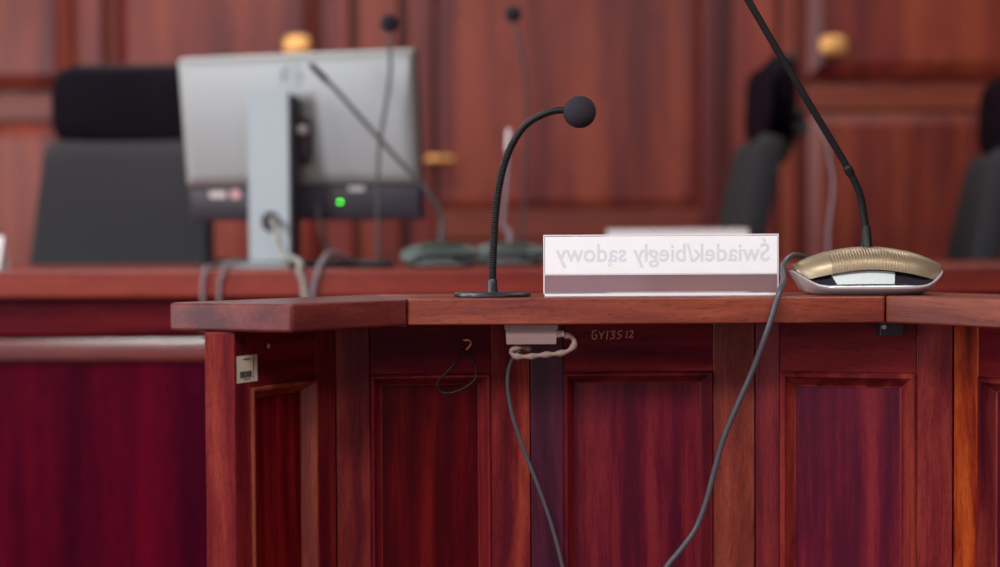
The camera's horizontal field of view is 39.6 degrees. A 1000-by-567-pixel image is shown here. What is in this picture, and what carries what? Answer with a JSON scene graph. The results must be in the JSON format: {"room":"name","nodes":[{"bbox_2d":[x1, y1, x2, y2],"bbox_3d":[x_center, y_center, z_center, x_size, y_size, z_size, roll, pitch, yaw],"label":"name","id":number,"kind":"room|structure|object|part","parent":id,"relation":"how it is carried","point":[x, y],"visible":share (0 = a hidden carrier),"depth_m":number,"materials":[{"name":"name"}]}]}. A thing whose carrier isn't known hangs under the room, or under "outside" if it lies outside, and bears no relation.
{"room":"courtroom","nodes":[
{"label":"courtroom","id":0,"kind":"room"},
{"bbox_2d":[0,260,999,566],"bbox_3d":[0.102,0.327,2.860,3.700,0.730,0.700,0,2,0],"label":"bench","id":1,"kind":"object","parent":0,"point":[103,408],"visible":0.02,"depth_m":2.54,"materials":[{"name":"brown wood"}]},
{"bbox_2d":[0,236,9,269],"bbox_3d":[-0.995,-0.057,2.619,0.120,0.064,0.060,0,2,0],"label":"table card","id":2,"kind":"object","parent":1,"relation":"on","point":[4,262],"visible":1,"depth_m":2.64,"materials":[{"name":"white paper"}]},
{"bbox_3d":[0.101,0.116,2.543,3.700,0.053,0.043,0,2,0],"label":"moulding","id":3,"kind":"part","parent":1,"relation":"part of","materials":[{"name":"brown wood"}]},
{"bbox_3d":[-1.131,0.425,2.554,1.232,0.565,0.018,0,2,0],"label":"panel","id":4,"kind":"part","parent":1,"relation":"part of","materials":[{"name":"red wood"}]},
{"bbox_2d":[201,263,224,300],"bbox_3d":[-0.526,0.022,2.566,0.014,0.118,0.153,0,2,5],"label":"cable","id":5,"kind":"object","parent":1,"relation":"hanging from","point":[206,267],"visible":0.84,"depth_m":2.49,"materials":[{"name":"grey plastic"}]},
{"bbox_2d":[198,258,249,267],"bbox_3d":[-0.569,-0.042,2.784,0.066,0.015,0.295,0,2,8],"label":"cable","id":6,"kind":"object","parent":1,"relation":"on","point":[202,263],"visible":0.59,"depth_m":2.82,"materials":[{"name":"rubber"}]},
{"bbox_2d":[217,259,247,300],"bbox_3d":[-0.491,0.019,2.546,0.018,0.126,0.117,0,2,11],"label":"cable","id":7,"kind":"object","parent":1,"relation":"hanging from","point":[230,262],"visible":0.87,"depth_m":2.49,"materials":[{"name":"grey plastic"}]},
{"bbox_2d":[178,48,424,267],"bbox_3d":[-0.414,-0.247,2.748,0.508,0.429,0.168,0,2,16],"label":"monitor","id":8,"kind":"object","parent":1,"relation":"on","point":[265,137],"visible":0.88,"depth_m":2.74,"materials":[{"name":"silver metal"}]},
{"bbox_2d":[269,216,307,296],"bbox_3d":[-0.397,-0.024,2.600,0.021,0.209,0.246,-1,2,-21],"label":"cable","id":9,"kind":"object","parent":8,"relation":"attached to","point":[300,265],"visible":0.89,"depth_m":2.58,"materials":[{"name":"beige plastic"}]},
{"bbox_2d":[316,206,337,258],"bbox_3d":[-0.328,-0.092,2.740,0.097,0.124,0.018,1,2,34],"label":"cable","id":10,"kind":"object","parent":1,"relation":"on","point":[326,245],"visible":0.64,"depth_m":2.75,"materials":[{"name":"grey plastic"}]},
{"bbox_2d":[310,250,350,296],"bbox_3d":[-0.312,0.010,2.576,0.023,0.143,0.184,0,2,14],"label":"cable","id":11,"kind":"object","parent":1,"relation":"hanging from","point":[327,254],"visible":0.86,"depth_m":2.51,"materials":[{"name":"grey plastic"}]},
{"bbox_2d":[289,259,392,268],"bbox_3d":[-0.293,-0.037,2.589,0.232,0.017,0.044,1,2,30],"label":"cable","id":12,"kind":"object","parent":1,"relation":"on","point":[329,263],"visible":0.89,"depth_m":2.57,"materials":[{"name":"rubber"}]},
{"bbox_2d":[376,14,397,267],"bbox_3d":[-0.227,-0.265,2.594,0.076,0.473,0.072,0,2,0],"label":"microphone","id":13,"kind":"object","parent":1,"relation":"on","point":[388,22],"visible":0.83,"depth_m":2.59,"materials":[{"name":"metal"}]},
{"bbox_2d":[308,62,482,267],"bbox_3d":[-0.193,-0.220,2.574,0.321,0.382,0.104,0,2,-4],"label":"microphone","id":14,"kind":"object","parent":1,"relation":"on","point":[440,253],"visible":0.99,"depth_m":2.56,"materials":[{"name":"grey metal"}]},
{"bbox_3d":[-0.115,-0.046,2.551,0.065,0.014,0.019,0,2,-4],"label":"label plate","id":15,"kind":"part","parent":14,"relation":"part of","materials":[{"name":"grey plastic"}]},
{"bbox_2d":[438,229,443,241],"bbox_3d":[-0.109,-0.085,2.580,0.014,0.030,0.014,0,2,-4],"label":"socket","id":16,"kind":"object","parent":14,"relation":"attached to","point":[441,231],"depth_m":2.57,"materials":[{"name":"grey plastic"}]},
{"bbox_2d":[419,241,462,255],"bbox_3d":[-0.110,-0.065,2.580,0.081,0.028,0.061,0,2,-4],"label":"grille","id":17,"kind":"object","parent":14,"relation":"attached to","point":[437,248],"depth_m":2.55,"materials":[{"name":"grey metal"}]},
{"bbox_2d":[477,128,544,266],"bbox_3d":[0.019,-0.169,2.721,0.156,0.270,0.104,0,2,4],"label":"microphone","id":18,"kind":"object","parent":1,"relation":"on","point":[510,252],"visible":0.77,"depth_m":2.69,"materials":[{"name":"grey metal"}]},
{"bbox_3d":[0.010,-0.051,2.692,0.065,0.014,0.019,0,2,4],"label":"label plate","id":19,"kind":"part","parent":18,"relation":"part of","materials":[{"name":"grey plastic"}]},
{"bbox_2d":[488,241,529,254],"bbox_3d":[0.018,-0.070,2.720,0.081,0.028,0.061,0,2,4],"label":"grille","id":20,"kind":"object","parent":18,"relation":"attached to","point":[504,247],"depth_m":2.69,"materials":[{"name":"grey metal"}]},
{"bbox_2d":[507,230,512,240],"bbox_3d":[0.020,-0.090,2.720,0.014,0.030,0.014,0,2,4],"label":"socket","id":21,"kind":"object","parent":18,"relation":"attached to","point":[509,232],"depth_m":2.71,"materials":[{"name":"grey plastic"}]},
{"bbox_2d":[505,6,528,241],"bbox_3d":[0.046,-0.304,2.863,0.072,0.533,0.072,0,2,0],"label":"microphone","id":22,"kind":"object","parent":1,"relation":"on","point":[512,13],"visible":0.74,"depth_m":2.86,"materials":[{"name":"metal"}]},
{"bbox_2d":[606,228,748,235],"bbox_3d":[0.364,-0.077,2.872,0.291,0.073,0.049,0,2,0],"label":"name plate","id":23,"kind":"object","parent":1,"relation":"on","point":[697,230],"visible":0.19,"depth_m":2.85,"materials":[{"name":"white plastic"}]},
{"bbox_2d":[814,123,834,250],"bbox_3d":[0.637,-0.174,2.696,0.068,0.275,0.068,0,2,0],"label":"microphone","id":24,"kind":"object","parent":1,"relation":"on","point":[815,124],"visible":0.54,"depth_m":2.69,"materials":[{"name":"metal"}]},
{"bbox_3d":[0.006,1.080,0.630,7.200,0.050,9.200,0,2,0],"label":"floor","id":25,"kind":"structure","parent":0,"visible":0},
{"bbox_2d":[170,292,999,566],"bbox_3d":[0.224,0.523,1.403,1.034,1.018,0.358,0,2,12],"label":"stand","id":26,"kind":"object","parent":25,"relation":"on","point":[865,429],"visible":0.98,"depth_m":1.48,"materials":[{"name":"brown wood"}]},
{"bbox_3d":[-0.252,0.541,1.360,0.025,0.991,0.066,1,2,30],"label":"post","id":27,"kind":"part","parent":26,"relation":"part of","materials":[{"name":"brown wood"}]},
{"bbox_3d":[-0.226,0.508,1.410,0.004,0.792,0.080,1,2,30],"label":"field panel","id":28,"kind":"part","parent":26,"relation":"part of","materials":[{"name":"red wood"}]},
{"bbox_3d":[-0.223,0.072,1.395,0.016,0.056,0.104,1,2,30],"label":"rail","id":29,"kind":"part","parent":26,"relation":"part of","materials":[{"name":"brown wood"}]},
{"bbox_3d":[-0.219,0.507,1.406,0.018,0.815,0.104,1,2,30],"label":"moulding","id":30,"kind":"part","parent":26,"relation":"part of","materials":[{"name":"brown wood"}]},
{"bbox_2d":[170,295,406,332],"bbox_3d":[-0.187,0.030,1.392,0.121,0.028,0.255,1,2,44],"label":"countertop","id":31,"kind":"structure","parent":26,"relation":"on","point":[326,313],"depth_m":1.33,"materials":[{"name":"brown wood"}]},
{"bbox_3d":[-0.075,0.068,1.484,0.128,0.056,0.016,-1,2,-7],"label":"rail","id":32,"kind":"part","parent":26,"relation":"part of","materials":[{"name":"brown wood"}]},
{"bbox_3d":[-0.073,0.505,1.502,0.104,0.792,0.004,-1,2,-7],"label":"field panel","id":33,"kind":"part","parent":26,"relation":"part of","materials":[{"name":"red wood"}]},
{"bbox_3d":[-0.072,0.504,1.495,0.129,0.815,0.018,-1,2,-7],"label":"moulding","id":34,"kind":"part","parent":26,"relation":"part of","materials":[{"name":"brown wood"}]},
{"bbox_2d":[436,339,476,393],"bbox_3d":[-0.046,0.088,1.463,0.044,0.058,0.011,-1,2,-10],"label":"wire loop","id":35,"kind":"object","parent":26,"relation":"hanging from","point":[463,351],"visible":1,"depth_m":1.46,"materials":[{"name":"black plastic"}]},
{"bbox_2d":[454,96,595,297],"bbox_3d":[0.025,-0.090,1.445,0.148,0.206,0.081,0,2,0],"label":"microphone","id":36,"kind":"object","parent":26,"relation":"on","point":[578,111],"visible":1,"depth_m":1.43,"materials":[{"name":"metal"}]},
{"bbox_2d":[504,324,563,344],"bbox_3d":[0.035,0.051,1.430,0.061,0.021,0.034,0,2,0],"label":"junction box","id":37,"kind":"object","parent":26,"relation":"attached to","point":[515,334],"visible":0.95,"depth_m":1.41,"materials":[{"name":"beige plastic"}]},
{"bbox_2d":[509,332,576,359],"bbox_3d":[0.044,0.064,1.424,0.070,0.029,0.013,0,2,0],"label":"cable","id":38,"kind":"object","parent":37,"relation":"attached to","point":[567,335],"visible":1,"depth_m":1.42,"materials":[{"name":"white plastic"}]},
{"bbox_2d":[506,350,564,566],"bbox_3d":[0.043,0.311,1.478,0.072,0.487,0.022,-1,2,-24],"label":"cable","id":39,"kind":"object","parent":26,"relation":"hanging from","point":[511,361],"visible":0.86,"depth_m":1.48,"materials":[{"name":"grey plastic"}]},
{"bbox_2d":[375,292,889,324],"bbox_3d":[0.152,0.026,1.463,0.581,0.027,0.127,0,2,0],"label":"countertop","id":40,"kind":"structure","parent":26,"relation":"on","point":[793,307],"depth_m":1.40,"materials":[{"name":"brown wood"}]},
{"bbox_3d":[0.151,0.503,1.517,0.136,0.792,0.004,0,2,-1],"label":"field panel","id":41,"kind":"part","parent":26,"relation":"part of","materials":[{"name":"red wood"}]},
{"bbox_3d":[0.148,0.067,1.499,0.161,0.056,0.016,0,2,-1],"label":"rail","id":42,"kind":"part","parent":26,"relation":"part of","materials":[{"name":"brown wood"}]},
{"bbox_3d":[0.151,0.502,1.509,0.161,0.815,0.018,0,2,-1],"label":"moulding","id":43,"kind":"part","parent":26,"relation":"part of","materials":[{"name":"brown wood"}]},
{"bbox_2d":[543,234,778,296],"bbox_3d":[0.165,-0.019,1.448,0.241,0.063,0.050,0,2,0],"label":"name plate","id":44,"kind":"object","parent":26,"relation":"on","point":[626,254],"visible":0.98,"depth_m":1.42,"materials":[{"name":"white plastic"}]},
{"bbox_2d":[663,252,808,566],"bbox_3d":[0.253,0.257,1.439,0.204,0.577,0.096,-1,2,-14],"label":"cable","id":45,"kind":"object","parent":26,"relation":"hanging from","point":[677,553],"visible":0.98,"depth_m":1.43,"materials":[{"name":"grey plastic"}]},
{"bbox_2d":[744,0,942,294],"bbox_3d":[0.332,-0.181,1.451,0.255,0.385,0.104,0,2,3],"label":"microphone","id":46,"kind":"object","parent":26,"relation":"on","point":[865,269],"visible":1,"depth_m":1.43,"materials":[{"name":"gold metal"}]},
{"bbox_3d":[0.373,-0.006,1.420,0.065,0.014,0.019,0,2,3],"label":"label plate","id":47,"kind":"part","parent":46,"relation":"part of","materials":[{"name":"white plastic"}]},
{"bbox_2d":[860,226,871,247],"bbox_3d":[0.382,-0.045,1.448,0.014,0.030,0.014,0,2,3],"label":"socket","id":48,"kind":"object","parent":46,"relation":"attached to","point":[866,237],"depth_m":1.44,"materials":[{"name":"black rubber"}]},
{"bbox_2d":[827,247,909,273],"bbox_3d":[0.381,-0.025,1.449,0.081,0.028,0.061,0,2,3],"label":"grille","id":49,"kind":"object","parent":46,"relation":"attached to","point":[853,260],"depth_m":1.42,"materials":[{"name":"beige metal"}]},
{"bbox_3d":[0.373,0.504,1.494,0.108,0.789,0.004,0,2,14],"label":"field panel","id":50,"kind":"part","parent":26,"relation":"part of","materials":[{"name":"red wood"}]},
{"bbox_3d":[0.369,0.066,1.476,0.140,0.056,0.016,0,2,14],"label":"rail","id":51,"kind":"part","parent":26,"relation":"part of","materials":[{"name":"brown wood"}]},
{"bbox_3d":[0.371,0.501,1.487,0.140,0.815,0.018,0,2,14],"label":"moulding","id":52,"kind":"part","parent":26,"relation":"part of","materials":[{"name":"brown wood"}]},
{"bbox_2d":[886,292,999,327],"bbox_3d":[0.530,0.027,1.322,0.122,0.027,0.421,-2,2,-39],"label":"countertop","id":53,"kind":"structure","parent":26,"relation":"on","point":[927,308],"depth_m":1.35,"materials":[{"name":"brown wood"}]},
{"bbox_3d":[0.557,0.505,1.322,0.018,0.815,0.247,-1,2,-30],"label":"moulding","id":54,"kind":"part","parent":26,"relation":"part of","materials":[{"name":"brown wood"}]},
{"bbox_3d":[0.556,0.070,1.311,0.016,0.056,0.247,-1,2,-30],"label":"rail","id":55,"kind":"part","parent":26,"relation":"part of","materials":[{"name":"brown wood"}]},
{"bbox_3d":[0.564,0.507,1.326,0.004,0.790,0.217,-1,2,-30],"label":"field panel","id":56,"kind":"part","parent":26,"relation":"part of","materials":[{"name":"brown wood"}]},
{"bbox_3d":[0.005,0.819,3.704,7.200,0.300,2.520,0,2,0],"label":"trim","id":57,"kind":"structure","parent":25,"relation":"on","visible":0},
{"bbox_2d":[29,64,214,265],"bbox_3d":[-0.958,0.063,3.314,0.645,1.245,0.733,0,2,2],"label":"office chair","id":58,"kind":"object","parent":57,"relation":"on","point":[114,190],"visible":0.41,"depth_m":3.51,"materials":[{"name":"black fabric"}]},
{"bbox_3d":[-0.952,-0.068,3.490,0.496,0.592,0.239,0,2,2],"label":"backrest","id":59,"kind":"part","parent":58,"relation":"part of","materials":[{"name":"grey fabric"}]},
{"bbox_3d":[-0.950,-0.561,3.610,0.285,0.014,0.029,0,0,2],"label":"trim","id":60,"kind":"part","parent":58,"relation":"part of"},
{"bbox_2d":[718,52,807,235],"bbox_3d":[0.421,0.046,3.613,0.733,1.245,0.645,0,2,2],"label":"office chair","id":61,"kind":"object","parent":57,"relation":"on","point":[774,123],"visible":0.31,"depth_m":3.42,"materials":[{"name":"black fabric"}]},
{"bbox_3d":[0.601,-0.080,3.603,0.239,0.592,0.496,0,2,2],"label":"backrest","id":62,"kind":"part","parent":61,"relation":"part of","materials":[{"name":"grey fabric"}]},
{"bbox_3d":[0.732,-0.570,3.585,0.029,0.014,0.285,2,2,2],"label":"trim","id":63,"kind":"part","parent":61,"relation":"part of","materials":[{"name":"brown wood"}]},
{"bbox_2d":[945,78,999,260],"bbox_3d":[1.025,0.083,3.624,0.733,1.245,0.645,0,2,10],"label":"office chair","id":64,"kind":"object","parent":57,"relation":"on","point":[975,234],"visible":0.1,"depth_m":3.54,"materials":[{"name":"black fabric"}]},
{"bbox_3d":[1.201,-0.043,3.589,0.239,0.592,0.496,0,2,10],"label":"backrest","id":65,"kind":"part","parent":64,"relation":"part of","materials":[{"name":"grey fabric"}]},
{"bbox_3d":[-0.003,-0.617,4.975,7.200,3.100,0.100,0,2,0],"label":"wall","id":66,"kind":"structure","parent":0,"visible":0},
{"bbox_2d":[0,0,402,265],"bbox_3d":[-1.248,-0.582,4.864,1.798,2.450,0.122,0,2,0],"label":"wood wall panel","id":67,"kind":"object","parent":66,"relation":"attached to","point":[39,39],"visible":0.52,"depth_m":4.85,"materials":[{"name":"brown wood"}]},
{"bbox_3d":[-1.808,-0.609,4.892,0.609,0.087,0.054,0,2,0],"label":"rail","id":68,"kind":"part","parent":67,"relation":"part of","materials":[{"name":"brown wood"}]},
{"bbox_3d":[-1.804,0.012,4.901,0.605,1.147,0.070,0,2,0],"label":"door","id":69,"kind":"part","parent":67,"relation":"part of","materials":[{"name":"brown wood"}]},
{"bbox_3d":[-1.811,-1.217,4.867,0.605,1.074,0.070,0,2,0],"label":"door","id":70,"kind":"part","parent":67,"relation":"part of","materials":[{"name":"brown wood"}]},
{"bbox_3d":[-0.997,-1.222,4.867,0.707,1.074,0.070,0,2,0],"label":"door","id":71,"kind":"part","parent":67,"relation":"part of","materials":[{"name":"brown wood"}]},
{"bbox_3d":[-0.990,0.007,4.901,0.707,1.147,0.070,0,2,0],"label":"door","id":72,"kind":"part","parent":67,"relation":"part of","materials":[{"name":"brown wood"}]},
{"bbox_3d":[-0.702,-0.825,4.822,0.096,0.072,0.050,0,2,0],"label":"knob","id":73,"kind":"part","parent":67,"relation":"part of","materials":[{"name":"gold metal"}]},
{"bbox_2d":[401,0,410,263],"bbox_3d":[-0.333,-0.589,4.922,0.032,2.450,0.006,0,2,0],"label":"trim","id":74,"kind":"structure","parent":66,"relation":"attached to","point":[406,224],"depth_m":4.91,"materials":[{"name":"brown wood"}]},
{"bbox_2d":[409,0,716,247],"bbox_3d":[0.221,-0.590,4.867,1.077,2.450,0.118,0,2,0],"label":"door","id":75,"kind":"structure","parent":66,"relation":"in","point":[647,158],"depth_m":4.87,"materials":[{"name":"brown wood"}]},
{"bbox_3d":[-0.213,-0.433,4.844,0.106,0.028,0.064,0,2,0],"label":"handle","id":76,"kind":"part","parent":75,"relation":"part of","materials":[{"name":"gold metal"}]},
{"bbox_3d":[0.241,0.193,4.905,0.933,0.682,0.016,0,2,0],"label":"panel","id":77,"kind":"part","parent":75,"relation":"part of","materials":[{"name":"brown wood"}]},
{"bbox_3d":[0.239,-0.207,4.892,0.940,0.106,0.020,0,2,0],"label":"rail","id":78,"kind":"part","parent":75,"relation":"part of","materials":[{"name":"brown wood"}]},
{"bbox_2d":[717,0,728,227],"bbox_3d":[0.786,-0.595,4.922,0.053,2.450,0.006,0,2,0],"label":"trim","id":79,"kind":"structure","parent":66,"relation":"attached to","point":[722,5],"depth_m":4.92,"materials":[{"name":"brown wood"}]},
{"bbox_2d":[729,0,999,261],"bbox_3d":[1.479,-0.597,4.864,1.334,2.450,0.122,0,2,0],"label":"wood wall panel","id":80,"kind":"object","parent":66,"relation":"attached to","point":[898,85],"visible":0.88,"depth_m":4.86,"materials":[{"name":"brown wood"}]},
{"bbox_3d":[1.156,-0.825,4.822,0.096,0.072,0.050,0,2,0],"label":"knob","id":81,"kind":"part","parent":80,"relation":"part of","materials":[{"name":"gold metal"}]},
{"bbox_3d":[1.595,-0.020,4.901,1.034,1.173,0.070,0,2,0],"label":"door","id":82,"kind":"part","parent":80,"relation":"part of","materials":[{"name":"brown wood"}]},
{"bbox_3d":[1.592,-0.654,4.891,1.038,0.087,0.054,0,2,0],"label":"rail","id":83,"kind":"part","parent":80,"relation":"part of","materials":[{"name":"brown wood"}]},
{"bbox_3d":[1.588,-1.249,4.866,1.034,1.048,0.070,0,2,0],"label":"door","id":84,"kind":"part","parent":80,"relation":"part of","materials":[{"name":"brown wood"}]}
]}

